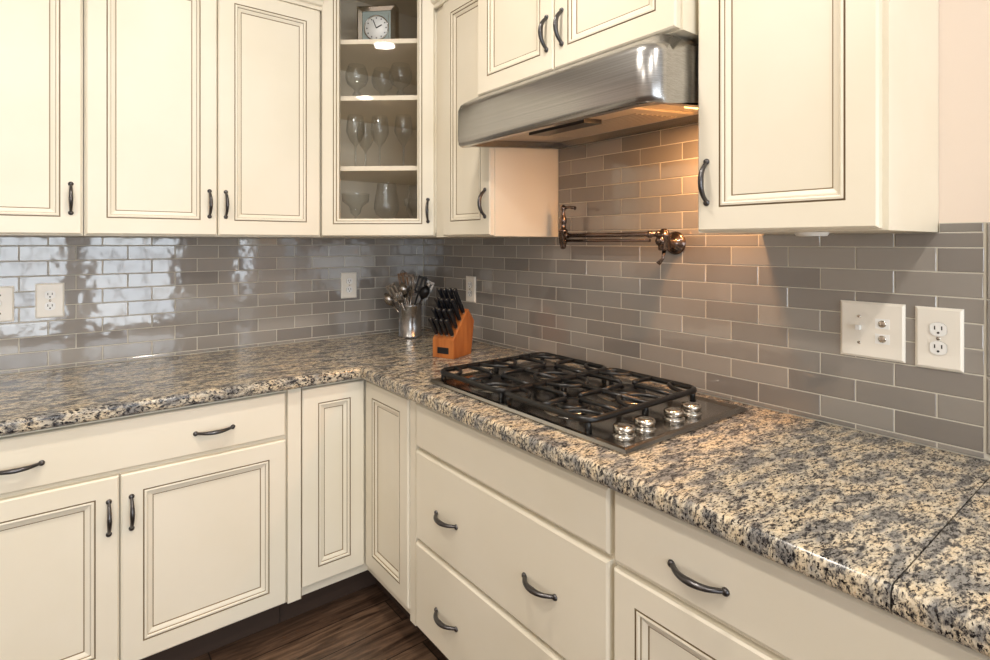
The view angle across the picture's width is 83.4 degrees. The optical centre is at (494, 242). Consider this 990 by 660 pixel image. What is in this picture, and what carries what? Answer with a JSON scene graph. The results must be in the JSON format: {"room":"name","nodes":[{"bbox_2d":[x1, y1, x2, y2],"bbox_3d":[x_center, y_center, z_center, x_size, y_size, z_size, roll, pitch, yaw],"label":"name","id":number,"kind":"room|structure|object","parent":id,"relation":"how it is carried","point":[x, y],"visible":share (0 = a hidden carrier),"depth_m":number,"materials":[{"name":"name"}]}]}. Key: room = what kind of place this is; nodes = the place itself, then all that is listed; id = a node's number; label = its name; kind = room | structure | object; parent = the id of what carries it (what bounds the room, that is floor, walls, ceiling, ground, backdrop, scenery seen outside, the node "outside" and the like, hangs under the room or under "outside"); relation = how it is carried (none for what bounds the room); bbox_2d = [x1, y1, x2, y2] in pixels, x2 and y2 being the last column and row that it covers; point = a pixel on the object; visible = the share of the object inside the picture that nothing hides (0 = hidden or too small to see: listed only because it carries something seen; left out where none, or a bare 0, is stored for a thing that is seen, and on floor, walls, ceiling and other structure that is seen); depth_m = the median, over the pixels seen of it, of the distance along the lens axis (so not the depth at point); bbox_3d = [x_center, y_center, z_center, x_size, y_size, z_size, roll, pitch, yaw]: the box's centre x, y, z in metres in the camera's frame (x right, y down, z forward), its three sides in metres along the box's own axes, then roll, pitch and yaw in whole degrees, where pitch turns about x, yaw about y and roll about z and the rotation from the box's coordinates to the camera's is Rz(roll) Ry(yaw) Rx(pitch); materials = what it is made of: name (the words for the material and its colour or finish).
{"room":"kitchen","nodes":[
{"label":"kitchen","id":0,"kind":"room"},
{"bbox_2d":[5,236,423,374],"bbox_3d":[-2.161,-0.061,1.500,4.720,2.680,0.120,0,0,-38],"label":"wall","id":1,"kind":"structure","parent":0,"point":[32,236],"depth_m":2.25,"materials":[{"name":"beige paint"}]},
{"bbox_2d":[0,0,82,235],"bbox_3d":[-1.654,-0.504,1.587,0.763,0.963,0.368,0,0,-38],"label":"upper cabinet","id":2,"kind":"object","parent":1,"relation":"attached to","point":[41,41],"visible":1,"depth_m":1.66,"materials":[{"name":"beige paint"}]},
{"bbox_2d":[81,0,323,237],"bbox_3d":[-1.058,-0.504,2.056,0.750,0.963,0.368,0,0,-38],"label":"upper cabinet","id":3,"kind":"object","parent":1,"relation":"attached to","point":[201,118],"visible":1,"depth_m":1.92,"materials":[{"name":"beige paint"}]},
{"bbox_2d":[0,236,423,374],"bbox_3d":[-1.422,0.206,2.000,2.699,0.457,0.009,0,0,-38],"label":"backsplash","id":4,"kind":"structure","parent":1,"relation":"attached to","point":[126,298],"depth_m":2.17,"materials":[{"name":"grey tile"}]},
{"bbox_2d":[0,286,13,321],"bbox_3d":[-1.642,0.202,1.809,0.118,0.118,0.018,0,0,-38],"label":"light switch","id":5,"kind":"object","parent":4,"relation":"attached to","point":[6,292],"visible":1,"depth_m":1.84,"materials":[{"name":"white plastic"}]},
{"bbox_2d":[35,283,63,318],"bbox_3d":[-1.526,0.197,1.907,0.078,0.118,0.009,0,0,-38],"label":"electrical outlet","id":6,"kind":"object","parent":4,"relation":"attached to","point":[49,297],"visible":1,"depth_m":1.90,"materials":[{"name":"white plastic"}]},
{"bbox_2d":[341,272,356,298],"bbox_3d":[-0.675,0.196,2.576,0.076,0.118,0.009,0,0,-38],"label":"electrical outlet","id":7,"kind":"object","parent":4,"relation":"attached to","point":[348,280],"visible":1,"depth_m":2.57,"materials":[{"name":"white plastic"}]},
{"bbox_2d":[305,0,486,237],"bbox_3d":[-0.435,-0.610,2.362,0.700,1.173,0.658,0,0,-38],"label":"upper cabinet","id":8,"kind":"object","parent":1,"relation":"attached to","point":[351,170],"visible":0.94,"depth_m":2.33,"materials":[{"name":"beige wood"}]},
{"bbox_2d":[357,4,398,39],"bbox_3d":[-0.500,-0.909,2.374,0.170,0.194,0.046,0,0,7],"label":"clock","id":9,"kind":"object","parent":8,"relation":"in","point":[378,21],"visible":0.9,"depth_m":2.36,"materials":[{"name":"silver metal"}]},
{"bbox_2d":[389,64,411,94],"bbox_3d":[-0.392,-0.664,2.309,0.094,0.154,0.094,0,0,-38],"label":"wine glass","id":10,"kind":"object","parent":8,"relation":"in","point":[408,64],"visible":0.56,"depth_m":2.31,"materials":[{"name":"clear glass"}]},
{"bbox_2d":[191,583,446,659],"bbox_3d":[0.678,1.329,0.222,7.600,0.100,5.400,0,0,-38],"label":"floor","id":11,"kind":"structure","parent":0,"point":[365,623],"depth_m":1.80,"materials":[{"name":"brown wood"}]},
{"bbox_2d":[0,390,285,659],"bbox_3d":[-1.209,0.877,1.753,0.908,0.803,0.635,0,0,-38],"label":"base cabinet","id":12,"kind":"object","parent":11,"relation":"on","point":[156,535],"visible":1,"depth_m":1.57,"materials":[{"name":"beige wood"}]},
{"bbox_2d":[280,378,436,647],"bbox_3d":[-0.413,0.877,2.179,0.869,0.803,0.950,0,0,-38],"label":"base cabinet","id":13,"kind":"object","parent":11,"relation":"on","point":[351,447],"visible":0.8,"depth_m":1.88,"materials":[{"name":"beige paint"}]},
{"bbox_2d":[0,329,989,613],"bbox_3d":[-0.741,0.455,1.128,2.690,0.040,2.200,0,0,-38],"label":"countertop","id":14,"kind":"structure","parent":13,"relation":"on","point":[849,511],"depth_m":1.14,"materials":[{"name":"stone"}]},
{"bbox_2d":[383,270,434,338],"bbox_3d":[-0.391,0.280,2.566,0.236,0.309,0.136,0,0,-22],"label":"utensil crock","id":15,"kind":"object","parent":14,"relation":"on","point":[409,313],"visible":1,"depth_m":2.54,"materials":[{"name":"metal"}]},
{"bbox_2d":[428,288,473,358],"bbox_3d":[-0.170,0.303,2.146,0.096,0.263,0.182,0,0,30],"label":"knife block","id":16,"kind":"object","parent":14,"relation":"on","point":[452,325],"visible":1,"depth_m":2.11,"materials":[{"name":"brown wood"}]},
{"bbox_2d":[429,352,746,455],"bbox_3d":[0.224,0.411,1.583,0.490,0.046,0.762,0,0,-38],"label":"gas cooktop","id":17,"kind":"object","parent":14,"relation":"in","point":[622,416],"visible":1,"depth_m":1.46,"materials":[{"name":"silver metal"}]},
{"bbox_2d":[416,403,616,659],"bbox_3d":[0.213,0.877,1.578,0.630,0.803,0.768,0,0,-38],"label":"base cabinet","id":18,"kind":"object","parent":11,"relation":"on","point":[515,549],"visible":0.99,"depth_m":1.36,"materials":[{"name":"beige wood"}]},
{"bbox_2d":[614,491,989,659],"bbox_3d":[0.689,0.877,0.973,0.630,0.803,0.768,0,0,-38],"label":"base cabinet","id":19,"kind":"object","parent":11,"relation":"on","point":[683,591],"visible":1,"depth_m":0.91,"materials":[{"name":"beige wood"}]},
{"bbox_3d":[1.152,0.877,0.410,0.599,0.803,0.689,0,0,-38],"label":"base cabinet","id":20,"kind":"object","parent":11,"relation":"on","visible":0},
{"bbox_2d":[892,478,989,656],"bbox_3d":[1.055,0.455,0.511,0.630,0.040,0.988,0,0,-38],"label":"countertop","id":21,"kind":"structure","parent":20,"relation":"on","point":[945,592],"depth_m":0.71,"materials":[{"name":"stone"}]},
{"bbox_2d":[424,0,989,460],"bbox_3d":[0.705,-0.061,1.579,0.120,2.680,3.300,0,0,-38],"label":"wall","id":22,"kind":"structure","parent":0,"point":[964,25],"depth_m":1.15,"materials":[{"name":"beige paint"}]},
{"bbox_2d":[430,0,557,237],"bbox_3d":[-0.019,-0.504,2.102,0.368,0.963,0.368,0,0,-38],"label":"upper cabinet","id":23,"kind":"object","parent":22,"relation":"attached to","point":[482,192],"visible":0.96,"depth_m":2.01,"materials":[{"name":"beige paint"}]},
{"bbox_2d":[478,0,697,95],"bbox_3d":[0.307,-0.733,1.640,0.428,0.506,0.758,0,0,-38],"label":"upper cabinet","id":24,"kind":"object","parent":22,"relation":"attached to","point":[519,40],"visible":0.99,"depth_m":1.53,"materials":[{"name":"beige paint"}]},
{"bbox_2d":[458,34,697,148],"bbox_3d":[0.287,-0.394,1.625,0.456,0.171,0.751,0,0,-38],"label":"range hood","id":25,"kind":"object","parent":24,"relation":"attached to","point":[649,84],"visible":0.93,"depth_m":1.43,"materials":[{"name":"metal"}]},
{"bbox_2d":[424,123,989,460],"bbox_3d":[0.319,0.043,1.962,0.012,0.783,2.205,0,0,-38],"label":"backsplash","id":26,"kind":"structure","parent":22,"relation":"attached to","point":[751,319],"depth_m":1.56,"materials":[{"name":"grey tile"}]},
{"bbox_2d":[466,276,475,302],"bbox_3d":[-0.111,0.207,2.496,0.009,0.115,0.072,0,0,-38],"label":"electrical outlet","id":27,"kind":"object","parent":26,"relation":"attached to","point":[470,280],"visible":1,"depth_m":2.49,"materials":[{"name":"white plastic"}]},
{"bbox_2d":[558,205,685,264],"bbox_3d":[0.388,-0.034,1.801,0.085,0.200,0.468,0,0,-38],"label":"pot filler faucet","id":28,"kind":"object","parent":26,"relation":"attached to","point":[674,242],"visible":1,"depth_m":1.72,"materials":[{"name":"brown metal"}]},
{"bbox_2d":[841,300,905,362],"bbox_3d":[0.854,0.199,1.263,0.018,0.128,0.128,0,0,-38],"label":"light switch","id":29,"kind":"object","parent":26,"relation":"attached to","point":[874,330],"visible":1,"depth_m":1.26,"materials":[{"name":"white plastic"}]},
{"bbox_2d":[915,306,963,372],"bbox_3d":[0.933,0.201,1.170,0.009,0.130,0.082,0,0,-38],"label":"electrical outlet","id":30,"kind":"object","parent":26,"relation":"attached to","point":[939,332],"visible":1,"depth_m":1.17,"materials":[{"name":"white plastic"}]},
{"bbox_2d":[698,0,938,235],"bbox_3d":[0.681,-0.500,1.212,0.368,0.971,0.373,0,0,-38],"label":"upper cabinet","id":31,"kind":"object","parent":22,"relation":"attached to","point":[816,117],"visible":1,"depth_m":1.10,"materials":[{"name":"beige paint"}]}
]}

